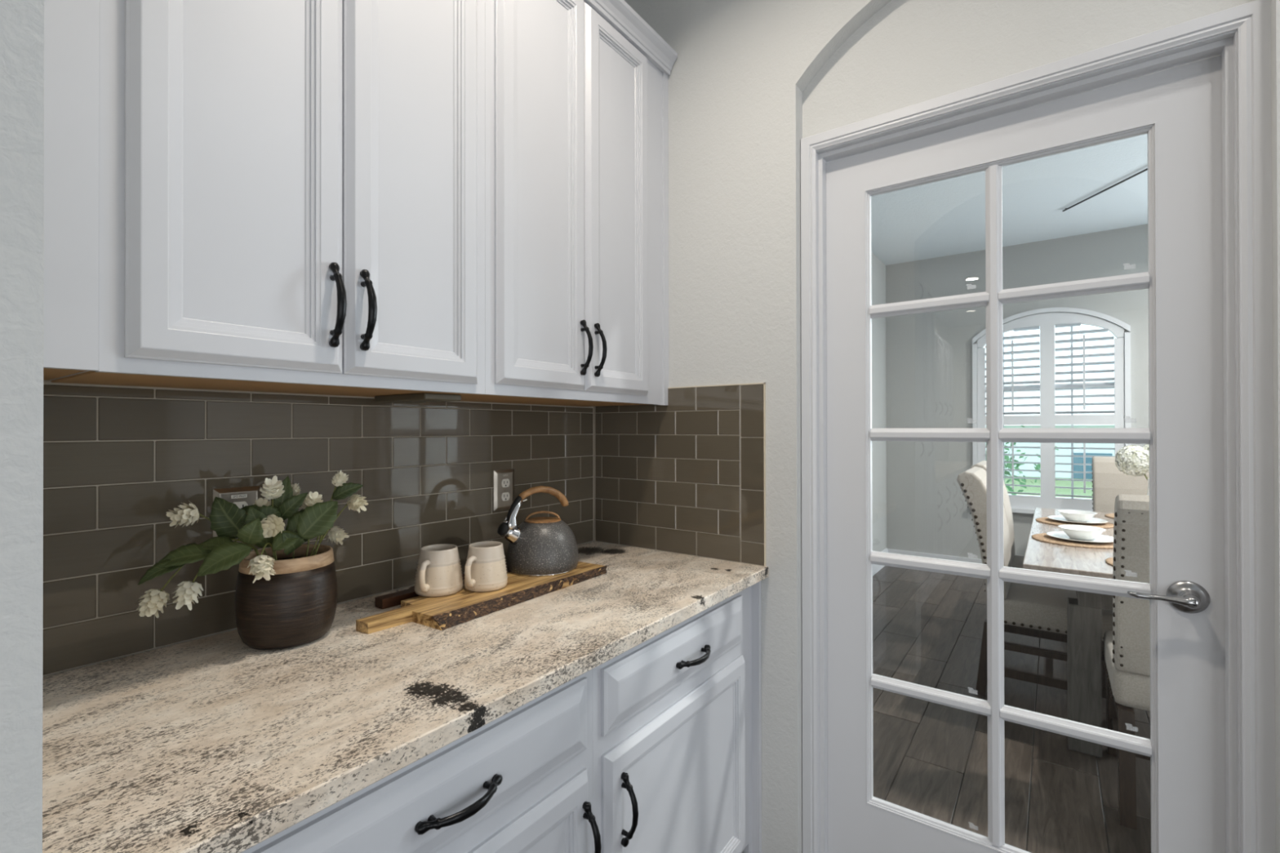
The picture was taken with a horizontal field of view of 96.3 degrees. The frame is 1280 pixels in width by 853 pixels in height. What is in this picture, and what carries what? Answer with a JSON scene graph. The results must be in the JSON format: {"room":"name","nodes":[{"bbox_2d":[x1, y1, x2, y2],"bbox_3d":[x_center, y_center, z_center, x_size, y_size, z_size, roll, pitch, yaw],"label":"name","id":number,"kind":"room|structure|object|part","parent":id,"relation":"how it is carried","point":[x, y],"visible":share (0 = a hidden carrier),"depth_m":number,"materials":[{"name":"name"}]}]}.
{"room":"butler's pantry","nodes":[
{"label":"butler's pantry","id":0,"kind":"room"},
{"bbox_2d":[0,0,44,852],"bbox_3d":[-0.201,-0.140,0.161,2.613,2.930,0.145,0,0,36],"label":"wall","id":1,"kind":"structure","parent":0,"point":[21,21],"depth_m":0.41,"materials":[{"name":"grey paint"}]},
{"bbox_2d":[42,252,886,676],"bbox_3d":[-1.395,-0.136,0.575,0.265,2.930,13.300,0,0,36],"label":"wall","id":2,"kind":"structure","parent":0,"point":[117,459],"depth_m":1.21,"materials":[{"name":"grey tile"}]},
{"bbox_2d":[213,485,261,543],"bbox_3d":[-0.825,0.187,1.177,0.011,0.124,0.085,0,0,36],"label":"wall outlet","id":3,"kind":"object","parent":2,"relation":"attached to","point":[243,496],"visible":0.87,"depth_m":1.18,"materials":[{"name":"silver metal"}]},
{"bbox_2d":[232,501,248,508],"bbox_3d":[-0.821,0.167,1.175,0.002,0.025,0.031,0,0,36],"label":"receptacle","id":4,"kind":"object","parent":3,"relation":"attached to","point":[240,504],"depth_m":1.18,"materials":[{"name":"white plastic"}]},
{"bbox_2d":[49,0,484,397],"bbox_3d":[-0.648,-0.629,1.114,0.376,1.112,0.648,0,0,36],"label":"upper cabinet","id":5,"kind":"object","parent":2,"relation":"attached to","point":[291,193],"visible":1,"depth_m":0.97,"materials":[{"name":"grey paint"}]},
{"bbox_2d":[43,0,99,380],"bbox_3d":[-0.893,-0.630,0.821,0.321,1.111,0.114,0,0,36],"label":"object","id":6,"kind":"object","parent":5,"relation":"attached to","point":[71,27],"depth_m":0.75,"materials":[{"name":"grey paint"}]},
{"bbox_3d":[-0.621,-0.630,0.910,0.019,1.070,0.297,0,0,36],"label":"door","id":7,"kind":"part","parent":5,"relation":"part of","materials":[{"name":"grey paint"}]},
{"bbox_3d":[-0.675,-0.075,1.133,0.302,0.004,0.644,0,0,36],"label":"panel","id":8,"kind":"part","parent":5,"relation":"part of","materials":[{"name":"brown wood"}]},
{"bbox_3d":[-0.524,-0.212,0.994,0.037,0.149,0.016,0,0,36],"label":"handle","id":9,"kind":"part","parent":5,"relation":"part of","materials":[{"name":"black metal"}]},
{"bbox_3d":[-0.492,-0.212,1.038,0.037,0.149,0.016,0,0,36],"label":"handle","id":10,"kind":"part","parent":5,"relation":"part of","materials":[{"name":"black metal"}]},
{"bbox_3d":[-0.445,-0.630,1.153,0.019,1.070,0.296,0,0,36],"label":"door","id":11,"kind":"part","parent":5,"relation":"part of","materials":[{"name":"grey paint"}]},
{"bbox_2d":[374,392,461,403],"bbox_3d":[-0.514,-0.066,1.352,0.205,0.014,0.120,0,0,36],"label":"bar","id":12,"kind":"object","parent":5,"relation":"attached to","point":[424,397],"visible":1,"depth_m":1.30,"materials":[{"name":"brown"}]},
{"bbox_2d":[493,469,514,511],"bbox_3d":[-0.412,0.193,1.750,0.008,0.122,0.080,0,0,36],"label":"wall outlet","id":13,"kind":"object","parent":2,"relation":"attached to","point":[504,480],"visible":1,"depth_m":1.74,"materials":[{"name":"silver metal"}]},
{"bbox_2d":[501,492,509,501],"bbox_3d":[-0.410,0.214,1.748,0.002,0.025,0.031,0,0,36],"label":"receptacle","id":14,"kind":"object","parent":13,"relation":"attached to","point":[504,495],"depth_m":1.75,"materials":[{"name":"white plastic"}]},
{"bbox_2d":[501,479,509,487],"bbox_3d":[-0.410,0.173,1.748,0.002,0.025,0.031,0,0,36],"label":"receptacle","id":15,"kind":"object","parent":13,"relation":"attached to","point":[504,482],"depth_m":1.75,"materials":[{"name":"white plastic"}]},
{"bbox_2d":[461,0,657,406],"bbox_3d":[-0.253,-0.628,1.661,0.376,1.112,0.700,0,0,36],"label":"upper cabinet","id":16,"kind":"object","parent":2,"relation":"attached to","point":[571,104],"visible":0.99,"depth_m":1.51,"materials":[{"name":"grey paint"}]},
{"bbox_3d":[-0.239,-0.631,1.439,0.019,1.066,0.304,0,0,36],"label":"door","id":17,"kind":"part","parent":16,"relation":"part of","materials":[{"name":"grey paint"}]},
{"bbox_3d":[-0.281,-0.074,1.679,0.302,0.004,0.696,0,0,36],"label":"panel","id":18,"kind":"part","parent":16,"relation":"part of","materials":[{"name":"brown wood"}]},
{"bbox_3d":[-0.141,-0.211,1.525,0.037,0.149,0.016,0,0,36],"label":"handle","id":19,"kind":"part","parent":16,"relation":"part of","materials":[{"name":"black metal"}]},
{"bbox_3d":[-0.107,-0.211,1.572,0.037,0.149,0.016,0,0,36],"label":"handle","id":20,"kind":"part","parent":16,"relation":"part of","materials":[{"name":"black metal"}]},
{"bbox_3d":[-0.062,-0.630,1.685,0.019,1.066,0.296,0,0,36],"label":"door","id":21,"kind":"part","parent":16,"relation":"part of","materials":[{"name":"grey paint"}]},
{"bbox_2d":[583,0,677,75],"bbox_3d":[-0.337,-1.201,1.287,0.042,0.062,1.516,0,0,36],"label":"trim","id":22,"kind":"structure","parent":16,"relation":"attached to","point":[619,14],"depth_m":1.74,"materials":[{"name":"grey paint"}]},
{"bbox_2d":[657,69,668,405],"bbox_3d":[0.070,-0.627,1.895,0.022,1.113,0.058,0,0,36],"label":"trim","id":23,"kind":"structure","parent":16,"relation":"attached to","point":[663,79],"depth_m":1.89,"materials":[{"name":"grey paint"}]},
{"bbox_2d":[872,547,888,575],"bbox_3d":[1.202,1.262,3.926,0.017,0.150,4.180,0,0,36],"label":"baseboard","id":24,"kind":"structure","parent":2,"relation":"attached to","point":[876,568],"depth_m":5.29,"materials":[{"name":"white paint"}]},
{"bbox_2d":[593,0,1279,852],"bbox_3d":[1.211,-0.139,1.136,3.763,2.930,0.061,0,0,36],"label":"wall","id":25,"kind":"structure","parent":0,"point":[714,472],"depth_m":1.75,"materials":[{"name":"grey paint"}]},
{"bbox_2d":[826,55,1226,852],"bbox_3d":[0.884,0.266,1.440,0.850,2.100,0.099,0,0,36],"label":"door","id":26,"kind":"structure","parent":25,"relation":"in","point":[1179,109],"depth_m":1.36,"materials":[{"name":"white paint"}]},
{"bbox_3d":[1.114,0.369,1.227,0.109,0.023,0.023,0,0,32],"label":"lever","id":27,"kind":"part","parent":26,"relation":"part of","materials":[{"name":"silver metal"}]},
{"bbox_3d":[1.168,0.368,1.216,0.069,0.069,0.059,0,0,36],"label":"handle","id":28,"kind":"part","parent":26,"relation":"part of","materials":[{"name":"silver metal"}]},
{"bbox_2d":[802,0,1255,138],"bbox_3d":[1.835,-0.141,0.804,5.163,2.930,0.130,0,0,36],"label":"wall","id":29,"kind":"structure","parent":25,"relation":"in","point":[908,52],"depth_m":1.47,"materials":[{"name":"grey paint"}]},
{"bbox_2d":[800,0,1275,852],"bbox_3d":[0.904,0.241,1.460,0.956,2.174,0.152,0,0,36],"label":"door frame","id":30,"kind":"structure","parent":25,"relation":"attached to","point":[1241,34],"depth_m":1.18,"materials":[{"name":"white paint"}]},
{"bbox_2d":[871,133,1147,265],"bbox_3d":[0.603,-1.660,-0.863,5.200,0.100,13.300,0,0,36],"label":"ceiling","id":31,"kind":"structure","parent":0,"point":[946,217],"depth_m":4.13,"materials":[{"name":"white paint"}]},
{"bbox_2d":[1062,168,1147,212],"bbox_3d":[3.126,-1.589,3.519,0.012,0.018,1.381,0,0,-1],"label":"ceiling track","id":32,"kind":"object","parent":31,"relation":"attached to","point":[1146,169],"visible":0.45,"depth_m":3.83,"materials":[{"name":"black"}]},
{"bbox_2d":[872,565,1151,852],"bbox_3d":[0.757,1.370,-0.668,5.200,0.100,13.807,0,0,36],"label":"floor","id":33,"kind":"structure","parent":0,"point":[931,758],"depth_m":2.42,"materials":[{"name":"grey wood"}]},
{"bbox_2d":[240,669,601,852],"bbox_3d":[-0.516,0.888,1.022,0.685,0.882,0.657,0,0,36],"label":"base cabinet","id":34,"kind":"object","parent":33,"relation":"on","point":[521,781],"visible":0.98,"depth_m":0.90,"materials":[{"name":"grey paint"}]},
{"bbox_2d":[42,541,768,852],"bbox_3d":[-0.336,0.431,1.284,0.676,0.032,1.520,0,0,36],"label":"countertop","id":35,"kind":"structure","parent":34,"relation":"on","point":[218,743],"depth_m":0.86,"materials":[{"name":"beige stone"}]},
{"bbox_2d":[234,544,337,649],"bbox_3d":[-0.691,0.331,1.125,0.172,0.170,0.172,0,0,36],"label":"vase","id":36,"kind":"object","parent":35,"relation":"on","point":[297,606],"visible":0.8,"depth_m":1.06,"materials":[{"name":"brown ceramic"}]},
{"bbox_2d":[136,470,368,617],"bbox_3d":[-0.704,0.234,1.070,0.171,0.292,0.341,0,0,36],"label":"flowering plant","id":37,"kind":"object","parent":36,"relation":"in","point":[260,524],"visible":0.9,"depth_m":1.04,"materials":[{"name":"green plant"}]},
{"bbox_3d":[-0.777,0.248,1.034,0.003,0.078,0.142,0,0,44],"label":"stem","id":38,"kind":"part","parent":37,"relation":"part of","materials":[{"name":"green plant"}]},
{"bbox_3d":[-0.752,0.241,1.040,0.003,0.072,0.103,0,0,36],"label":"stem","id":39,"kind":"part","parent":37,"relation":"part of","materials":[{"name":"green plant"}]},
{"bbox_3d":[-0.680,0.224,1.046,0.003,0.024,0.052,0,0,-8],"label":"stem","id":40,"kind":"part","parent":37,"relation":"part of","materials":[{"name":"green plant"}]},
{"bbox_3d":[-0.675,0.306,1.140,0.003,0.149,0.070,0,0,28],"label":"stem","id":41,"kind":"part","parent":37,"relation":"part of","materials":[{"name":"green plant"}]},
{"bbox_3d":[-0.625,0.174,1.147,0.033,0.116,0.003,0,0,-18],"label":"stem","id":42,"kind":"part","parent":37,"relation":"part of","materials":[{"name":"green plant"}]},
{"bbox_3d":[-0.612,0.190,1.152,0.060,0.085,0.003,0,0,-19],"label":"stem","id":43,"kind":"part","parent":37,"relation":"part of","materials":[{"name":"green plant"}]},
{"bbox_2d":[374,563,510,608],"bbox_3d":[-0.434,0.406,1.521,0.084,0.022,0.529,0,0,36],"label":"serving board","id":44,"kind":"object","parent":35,"relation":"on","point":[393,599],"visible":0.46,"depth_m":1.33,"materials":[{"name":"brown wood"}]},
{"bbox_2d":[355,561,606,634],"bbox_3d":[-0.347,0.405,1.405,0.187,0.022,0.658,0,0,36],"label":"serving board","id":45,"kind":"object","parent":35,"relation":"on","point":[441,613],"visible":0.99,"depth_m":1.29,"materials":[{"name":"brown wood"}]},
{"bbox_2d":[414,543,462,596],"bbox_3d":[-0.479,0.342,1.368,0.111,0.105,0.116,0,0,-31],"label":"mug","id":46,"kind":"object","parent":45,"relation":"on","point":[438,572],"visible":1,"depth_m":1.33,"materials":[{"name":"ceramic"}]},
{"bbox_3d":[-0.492,0.343,1.312,0.017,0.074,0.039,0,0,16],"label":"handle","id":47,"kind":"part","parent":46,"relation":"part of","materials":[{"name":"ceramic"}]},
{"bbox_2d":[463,541,507,591],"bbox_3d":[-0.382,0.342,1.406,0.112,0.105,0.105,0,0,-29],"label":"mug","id":48,"kind":"object","parent":45,"relation":"on","point":[485,570],"visible":1,"depth_m":1.37,"materials":[{"name":"ceramic"}]},
{"bbox_3d":[-0.399,0.343,1.354,0.016,0.074,0.038,0,0,21],"label":"handle","id":49,"kind":"part","parent":48,"relation":"part of","materials":[{"name":"ceramic"}]},
{"bbox_2d":[497,485,577,576],"bbox_3d":[-0.272,0.280,1.597,0.198,0.230,0.201,0,0,7],"label":"kettle","id":50,"kind":"object","parent":45,"relation":"on","point":[540,546],"visible":1,"depth_m":1.53,"materials":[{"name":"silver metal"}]},
{"bbox_3d":[-0.342,0.290,1.540,0.062,0.061,0.048,0,0,-43],"label":"spout","id":51,"kind":"part","parent":50,"relation":"part of","materials":[{"name":"silver metal"}]},
{"bbox_3d":[-0.271,0.248,1.599,0.097,0.025,0.011,0,0,-9],"label":"lid handle","id":52,"kind":"part","parent":50,"relation":"part of","materials":[{"name":"brown wood"}]},
{"bbox_3d":[-0.271,0.262,1.599,0.101,0.007,0.101,0,0,36],"label":"lid","id":53,"kind":"part","parent":50,"relation":"part of","materials":[{"name":"brown wood"}]},
{"bbox_3d":[-0.268,0.197,1.602,0.156,0.064,0.024,0,0,-39],"label":"handle","id":54,"kind":"part","parent":50,"relation":"part of","materials":[{"name":"brown wood"}]},
{"bbox_3d":[-0.252,0.554,0.837,0.037,0.016,0.149,0,0,36],"label":"handle","id":55,"kind":"part","parent":34,"relation":"part of","materials":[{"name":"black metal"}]},
{"bbox_3d":[-0.185,0.930,0.976,0.019,0.547,0.298,0,0,36],"label":"door","id":56,"kind":"part","parent":34,"relation":"part of","materials":[{"name":"grey paint"}]},
{"bbox_3d":[-0.088,0.776,1.063,0.037,0.149,0.016,0,0,36],"label":"handle","id":57,"kind":"part","parent":34,"relation":"part of","materials":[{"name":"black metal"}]},
{"bbox_2d":[592,587,749,852],"bbox_3d":[-0.117,0.890,1.576,0.685,0.882,0.708,0,0,36],"label":"base cabinet","id":58,"kind":"object","parent":33,"relation":"on","point":[671,759],"visible":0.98,"depth_m":1.35,"materials":[{"name":"grey paint"}]},
{"bbox_3d":[-0.020,0.779,1.158,0.037,0.149,0.016,0,0,36],"label":"handle","id":59,"kind":"part","parent":58,"relation":"part of","materials":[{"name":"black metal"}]},
{"bbox_3d":[0.113,0.550,1.391,0.019,0.133,0.626,0,0,36],"label":"drawer","id":60,"kind":"part","parent":58,"relation":"part of","materials":[{"name":"grey paint"}]},
{"bbox_3d":[0.115,0.931,1.393,0.019,0.548,0.630,0,0,36],"label":"door","id":61,"kind":"part","parent":58,"relation":"part of","materials":[{"name":"grey paint"}]},
{"bbox_3d":[0.142,0.558,1.384,0.037,0.016,0.149,0,0,36],"label":"handle","id":62,"kind":"part","parent":58,"relation":"part of","materials":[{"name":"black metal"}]},
{"bbox_2d":[744,581,761,852],"bbox_3d":[0.337,0.889,1.711,0.038,0.882,0.039,0,0,36],"label":"trim","id":63,"kind":"structure","parent":58,"relation":"attached to","point":[754,846],"depth_m":1.71,"materials":[{"name":"grey paint"}]},
{"bbox_2d":[969,460,1066,642],"bbox_3d":[2.412,0.780,3.498,0.654,1.107,0.485,0,0,36],"label":"dining chair","id":64,"kind":"object","parent":33,"relation":"on","point":[1017,562],"visible":0.02,"depth_m":3.45,"materials":[{"name":"fabric"}]},
{"bbox_3d":[2.234,0.536,3.628,0.214,0.617,0.470,0,0,36],"label":"backrest","id":65,"kind":"part","parent":64,"relation":"part of","materials":[{"name":"fabric"}]},
{"bbox_3d":[2.470,0.902,3.457,0.505,0.127,0.474,0,0,36],"label":"seat","id":66,"kind":"part","parent":64,"relation":"part of","materials":[{"name":"fabric"}]},
{"bbox_2d":[956,466,1112,724],"bbox_3d":[2.001,0.778,2.895,0.654,1.107,0.485,0,0,36],"label":"dining chair","id":67,"kind":"object","parent":33,"relation":"on","point":[1029,606],"visible":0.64,"depth_m":2.81,"materials":[{"name":"fabric"}]},
{"bbox_3d":[1.716,1.148,2.846,0.085,0.368,0.042,0,0,36],"label":"leg","id":68,"kind":"part","parent":67,"relation":"part of","materials":[{"name":"brown wood"}]},
{"bbox_3d":[1.823,0.534,3.024,0.214,0.617,0.470,0,0,36],"label":"backrest","id":69,"kind":"part","parent":67,"relation":"part of","materials":[{"name":"fabric"}]},
{"bbox_3d":[2.003,0.613,2.894,0.649,0.679,0.485,0,0,36],"label":"nailhead trim","id":70,"kind":"part","parent":67,"relation":"part of","materials":[{"name":"brown metal"}]},
{"bbox_3d":[2.059,0.900,2.853,0.505,0.127,0.474,0,0,36],"label":"seat","id":71,"kind":"part","parent":67,"relation":"part of","materials":[{"name":"fabric"}]},
{"bbox_3d":[2.352,1.147,2.894,0.044,0.368,0.044,0,0,36],"label":"leg","id":72,"kind":"part","parent":67,"relation":"part of","materials":[{"name":"brown wood"}]},
{"bbox_3d":[2.112,1.146,2.561,0.044,0.368,0.044,0,0,36],"label":"leg","id":73,"kind":"part","parent":67,"relation":"part of","materials":[{"name":"brown wood"}]},
{"bbox_2d":[1022,507,1114,757],"bbox_3d":[2.608,0.951,2.925,1.010,0.760,2.070,0,0,36],"label":"dining table","id":74,"kind":"object","parent":33,"relation":"on","point":[1084,613],"visible":0.37,"depth_m":2.34,"materials":[{"name":"white stone"}]},
{"bbox_2d":[1031,533,1113,548],"bbox_3d":[2.185,0.567,2.861,0.380,0.008,0.380,0,0,36],"label":"placemat","id":75,"kind":"object","parent":74,"relation":"on","point":[1043,537],"visible":0.38,"depth_m":2.78,"materials":[{"name":"beige wicker"}]},
{"bbox_2d":[1046,531,1113,542],"bbox_3d":[2.198,0.554,2.852,0.288,0.016,0.288,0,0,36],"label":"plate","id":76,"kind":"object","parent":75,"relation":"on","point":[1101,538],"visible":0.62,"depth_m":2.84,"materials":[{"name":"white ceramic"}]},
{"bbox_2d":[1057,524,1106,540],"bbox_3d":[2.198,0.531,2.852,0.190,0.054,0.190,0,0,36],"label":"bowl","id":77,"kind":"object","parent":76,"relation":"on","point":[1073,531],"visible":1,"depth_m":2.83,"materials":[{"name":"white ceramic"}]},
{"bbox_2d":[1035,516,1113,528],"bbox_3d":[2.580,0.568,3.402,0.380,0.008,0.380,0,0,36],"label":"placemat","id":78,"kind":"object","parent":74,"relation":"on","point":[1044,520],"visible":0.36,"depth_m":3.33,"materials":[{"name":"beige wicker"}]},
{"bbox_2d":[1047,515,1108,524],"bbox_3d":[2.590,0.556,3.395,0.288,0.016,0.288,0,0,36],"label":"plate","id":79,"kind":"object","parent":78,"relation":"on","point":[1060,517],"visible":0.75,"depth_m":3.38,"materials":[{"name":"white ceramic"}]},
{"bbox_2d":[1057,509,1097,522],"bbox_3d":[2.590,0.532,3.396,0.190,0.054,0.190,0,0,36],"label":"bowl","id":80,"kind":"object","parent":79,"relation":"on","point":[1073,515],"visible":1,"depth_m":3.37,"materials":[{"name":"white ceramic"}]},
{"bbox_3d":[1.841,1.030,2.375,0.110,0.600,0.116,0,0,36],"label":"leg","id":81,"kind":"part","parent":74,"relation":"part of","materials":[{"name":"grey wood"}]},
{"bbox_2d":[1105,557,1113,565],"bbox_3d":[2.114,0.565,2.303,0.380,0.008,0.380,0,0,36],"label":"placemat","id":82,"kind":"object","parent":74,"relation":"on","point":[1109,561],"visible":0.03,"depth_m":2.40,"materials":[{"name":"beige wicker"}]},
{"bbox_2d":[1104,513,1114,518],"bbox_3d":[3.131,0.568,3.560,0.380,0.008,0.380,0,0,36],"label":"placemat","id":83,"kind":"object","parent":74,"relation":"on","point":[1109,515],"visible":0.06,"depth_m":3.64,"materials":[{"name":"beige wicker"}]},
{"bbox_2d":[1146,478,1149,495],"bbox_3d":[2.952,0.436,3.295,0.124,0.270,0.124,0,0,36],"label":"flower vase","id":84,"kind":"object","parent":74,"relation":"on","point":[1148,491],"visible":0.14,"depth_m":3.30,"materials":[{"name":"white"}]},
{"bbox_2d":[1114,444,1149,480],"bbox_3d":[2.977,0.297,3.314,0.361,0.429,0.302,0,0,36],"label":"hydrangea","id":85,"kind":"object","parent":84,"relation":"in","point":[1134,460],"visible":0.38,"depth_m":3.30,"materials":[{"name":"white plant"}]},
{"bbox_2d":[1091,456,1149,512],"bbox_3d":[3.474,0.780,4.000,0.485,1.107,0.654,0,0,36],"label":"dining chair","id":86,"kind":"object","parent":33,"relation":"on","point":[1108,482],"visible":0.21,"depth_m":4.21,"materials":[{"name":"fabric"}]},
{"bbox_2d":[1102,493,1150,829],"bbox_3d":[1.928,0.775,1.982,0.485,1.107,0.654,0,0,36],"label":"dining chair","id":87,"kind":"object","parent":33,"relation":"on","point":[1126,656],"visible":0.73,"depth_m":1.92,"materials":[{"name":"fabric"}]},
{"bbox_3d":[1.929,1.146,2.330,0.044,0.368,0.044,0,0,36],"label":"leg","id":88,"kind":"part","parent":87,"relation":"part of","materials":[{"name":"brown wood"}]},
{"bbox_3d":[1.929,0.610,1.984,0.485,0.679,0.649,0,0,36],"label":"nailhead trim","id":89,"kind":"part","parent":87,"relation":"part of","materials":[{"name":"brown metal"}]},
{"bbox_3d":[1.970,0.897,2.038,0.474,0.127,0.505,0,0,36],"label":"seat","id":90,"kind":"part","parent":87,"relation":"part of","materials":[{"name":"fabric"}]},
{"bbox_3d":[1.643,1.145,1.934,0.042,0.368,0.085,0,0,36],"label":"leg","id":91,"kind":"part","parent":87,"relation":"part of","materials":[{"name":"brown wood"}]},
{"bbox_3d":[1.800,0.529,1.804,0.470,0.617,0.214,0,0,36],"label":"backrest","id":92,"kind":"part","parent":87,"relation":"part of","materials":[{"name":"fabric"}]},
{"bbox_2d":[885,224,1148,559],"bbox_3d":[4.365,-0.132,4.343,5.200,2.930,0.150,0,0,36],"label":"wall","id":93,"kind":"structure","parent":0,"point":[929,355],"depth_m":5.30,"materials":[{"name":"grey paint"}]},
{"bbox_2d":[888,548,982,564],"bbox_3d":[4.392,1.263,4.216,4.818,0.140,0.017,0,0,36],"label":"baseboard","id":94,"kind":"structure","parent":93,"relation":"attached to","point":[892,551],"depth_m":5.37,"materials":[{"name":"white paint"}]},
{"bbox_2d":[972,307,1131,514],"bbox_3d":[3.483,-0.129,4.908,1.132,1.752,0.145,0,0,36],"label":"window","id":95,"kind":"structure","parent":93,"relation":"in","point":[1045,320],"depth_m":4.86,"materials":[{"name":"white paint"}]},
{"bbox_3d":[3.248,-0.445,4.996,0.014,0.615,0.012,0,0,36],"label":"tilt rod","id":96,"kind":"part","parent":95,"relation":"part of","materials":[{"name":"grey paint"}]},
{"bbox_3d":[3.249,0.283,4.993,0.014,0.530,0.012,0,0,36],"label":"tilt rod","id":97,"kind":"part","parent":95,"relation":"part of","materials":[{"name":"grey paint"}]},
{"bbox_3d":[3.648,-0.447,4.707,0.014,0.615,0.012,0,0,36],"label":"tilt rod","id":98,"kind":"part","parent":95,"relation":"part of","materials":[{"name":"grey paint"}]},
{"bbox_3d":[3.650,0.281,4.704,0.014,0.530,0.012,0,0,36],"label":"tilt rod","id":99,"kind":"part","parent":95,"relation":"part of","materials":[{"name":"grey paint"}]},
{"label":"outside","id":100,"kind":"structure","parent":0,"visible":0},
{"bbox_2d":[1004,475,1093,498],"bbox_3d":[13.546,1.572,18.769,40.000,0.100,33.700,0,0,36],"label":"lawn","id":101,"kind":"structure","parent":100,"point":[1058,482],"depth_m":14.23,"materials":[{"name":"green plant"}]},
{"bbox_2d":[985,375,1114,479],"bbox_3d":[13.815,0.580,20.858,13.000,4.600,8.800,0,0,36],"label":"house","id":102,"kind":"structure","parent":101,"relation":"on","point":[1104,391],"depth_m":17.43,"materials":[{"name":"white"}]},
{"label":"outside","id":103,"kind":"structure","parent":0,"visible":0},
{"bbox_2d":[1008,493,1092,499],"bbox_3d":[6.248,1.486,8.652,40.000,0.020,8.650,0,0,36],"label":"driveway","id":104,"kind":"structure","parent":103,"point":[1008,494],"depth_m":12.12,"materials":[{"name":"white concrete"}]},
{"bbox_2d":[1004,425,1058,494],"bbox_3d":[6.278,0.660,10.906,2.568,1.726,2.241,0,0,-2],"label":"shrub","id":105,"kind":"object","parent":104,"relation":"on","point":[1009,465],"visible":0.05,"depth_m":10.38,"materials":[{"name":"green plant"}]}
]}

